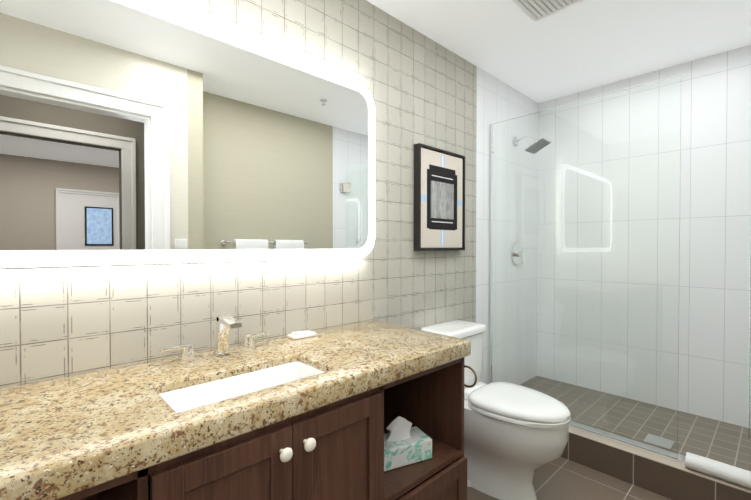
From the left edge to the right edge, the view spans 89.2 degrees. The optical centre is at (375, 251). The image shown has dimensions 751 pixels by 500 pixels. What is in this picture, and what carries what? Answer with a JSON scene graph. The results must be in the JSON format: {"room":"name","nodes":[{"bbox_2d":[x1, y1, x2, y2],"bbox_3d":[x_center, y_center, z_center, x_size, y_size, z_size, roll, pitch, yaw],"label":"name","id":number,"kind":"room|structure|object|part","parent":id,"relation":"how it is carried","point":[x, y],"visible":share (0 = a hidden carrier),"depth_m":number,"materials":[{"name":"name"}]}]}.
{"room":"bathroom","nodes":[
{"label":"bathroom","id":0,"kind":"room"},
{"bbox_2d":[0,0,537,387],"bbox_3d":[0.083,-0.002,2.057,3.610,2.446,0.100,-1,1,-43],"label":"wall","id":1,"kind":"structure","parent":0,"point":[65,322],"depth_m":1.71,"materials":[{"name":"tile"}]},
{"bbox_2d":[0,0,375,269],"bbox_3d":[-0.550,-0.371,1.352,1.468,0.822,0.051,-1,1,-43],"label":"led mirror","id":2,"kind":"object","parent":1,"relation":"attached to","point":[141,132],"visible":1,"depth_m":1.21,"materials":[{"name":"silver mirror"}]},
{"bbox_2d":[414,143,464,250],"bbox_3d":[0.386,-0.299,2.241,0.440,0.587,0.041,-1,1,-43],"label":"picture frame","id":3,"kind":"object","parent":1,"relation":"attached to","point":[439,199],"visible":1,"depth_m":2.21,"materials":[{"name":"black wood"}]},
{"bbox_2d":[366,0,750,102],"bbox_3d":[0.724,-1.241,1.361,3.610,0.050,1.970,-1,1,-43],"label":"ceiling","id":4,"kind":"structure","parent":0,"point":[584,45],"depth_m":2.16,"materials":[{"name":"white paint"}]},
{"bbox_2d":[512,0,584,21],"bbox_3d":[0.836,-1.214,1.818,0.270,0.014,0.270,-1,1,-43],"label":"ceiling vent","id":5,"kind":"object","parent":4,"relation":"in","point":[535,10],"visible":0.98,"depth_m":1.88,"materials":[{"name":"white metal"}]},
{"bbox_2d":[467,457,671,499],"bbox_3d":[0.724,1.255,1.392,3.610,0.050,1.970,-1,1,-43],"label":"floor","id":6,"kind":"structure","parent":0,"point":[560,478],"depth_m":1.98,"materials":[{"name":"tile"}]},
{"bbox_2d":[36,354,476,499],"bbox_3d":[-0.351,0.822,1.184,1.558,0.820,0.586,-1,1,-43],"label":"bathroom vanity","id":7,"kind":"object","parent":6,"relation":"on","point":[371,410],"depth_m":1.07,"materials":[{"name":"brown wood"}]},
{"bbox_2d":[0,321,470,499],"bbox_3d":[-0.371,0.382,1.179,1.532,0.060,0.561,-1,1,-43],"label":"countertop","id":8,"kind":"structure","parent":7,"relation":"on","point":[57,434],"depth_m":0.93,"materials":[{"name":"beige stone"}]},
{"bbox_2d":[159,314,269,361],"bbox_3d":[-0.501,0.283,1.271,0.367,0.136,0.156,-1,1,-43],"label":"faucet","id":9,"kind":"object","parent":8,"relation":"on","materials":[{"name":"silver metal"}]},
{"bbox_2d":[172,362,311,401],"bbox_3d":[-0.353,0.445,1.078,0.450,0.136,0.223,-1,1,-43],"label":"sink","id":10,"kind":"object","parent":8,"relation":"in","point":[242,381],"depth_m":1.16,"materials":[{"name":"white ceramic"}]},
{"bbox_3d":[-0.220,0.491,0.925,0.034,0.034,0.034,-1,1,-43],"label":"knob","id":11,"kind":"part","parent":7,"relation":"part of","materials":[{"name":"beige"}]},
{"bbox_3d":[-0.171,0.490,0.971,0.034,0.034,0.034,-1,1,-43],"label":"knob","id":12,"kind":"part","parent":7,"relation":"part of","materials":[{"name":"beige"}]},
{"bbox_2d":[420,320,570,499],"bbox_3d":[0.630,0.826,2.004,0.396,0.793,0.738,-1,1,-43],"label":"toilet","id":13,"kind":"object","parent":6,"relation":"on","point":[515,436],"visible":0.73,"depth_m":1.86,"materials":[{"name":"white ceramic"}]},
{"bbox_2d":[561,433,750,499],"bbox_3d":[1.662,1.139,2.274,0.831,0.160,1.768,-1,1,-43],"label":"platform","id":14,"kind":"object","parent":6,"relation":"on","point":[669,482],"visible":0.11,"depth_m":1.96,"materials":[{"name":"tile"}]},
{"bbox_2d":[569,427,750,492],"bbox_3d":[1.394,1.059,2.021,0.095,0.006,1.768,-1,1,-43],"label":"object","id":15,"kind":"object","parent":14,"relation":"on","point":[679,464],"depth_m":1.95,"materials":[{"name":"beige stone"}]},
{"bbox_2d":[489,75,680,461],"bbox_3d":[1.163,0.085,2.286,0.020,1.934,1.044,-1,1,-43],"label":"glass","id":16,"kind":"object","parent":15,"relation":"on","point":[584,250],"visible":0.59,"depth_m":2.18,"materials":[{"name":"clear glass"}]},
{"bbox_2d":[685,452,750,488],"bbox_3d":[1.703,1.026,1.693,0.093,0.068,0.503,-1,1,-43],"label":"roll","id":17,"kind":"object","parent":15,"relation":"on","point":[726,472],"visible":0.98,"depth_m":1.77,"materials":[{"name":"white"}]},
{"bbox_2d":[678,454,685,461],"bbox_3d":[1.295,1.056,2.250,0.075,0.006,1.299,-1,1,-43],"label":"glass clamp","id":18,"kind":"object","parent":14,"relation":"on","point":[681,457],"visible":0.02,"depth_m":1.96,"materials":[{"name":"silver metal"}]},
{"bbox_2d":[678,411,750,470],"bbox_3d":[1.724,1.056,2.332,0.661,0.005,1.768,-1,1,-43],"label":"mosaic shower floor","id":19,"kind":"structure","parent":14,"relation":"on","point":[722,441],"depth_m":2.13,"materials":[{"name":"grey tile"}]},
{"bbox_2d":[538,45,750,427],"bbox_3d":[2.035,-0.008,2.543,0.100,2.446,1.870,-1,1,-43],"label":"wall","id":20,"kind":"structure","parent":0,"point":[714,274],"depth_m":2.38,"materials":[{"name":"white tile"}]},
{"bbox_3d":[2.285,0.005,1.563,0.880,2.446,0.100,-1,1,-43],"label":"wall","id":21,"kind":"structure","parent":0,"visible":0},
{"bbox_2d":[749,282,750,439],"bbox_3d":[2.043,0.086,1.763,0.008,1.922,0.700,0,1,7],"label":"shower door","id":22,"kind":"structure","parent":21,"relation":"attached to","point":[750,374],"depth_m":2.11,"materials":[{"name":"clear glass"}]}
]}

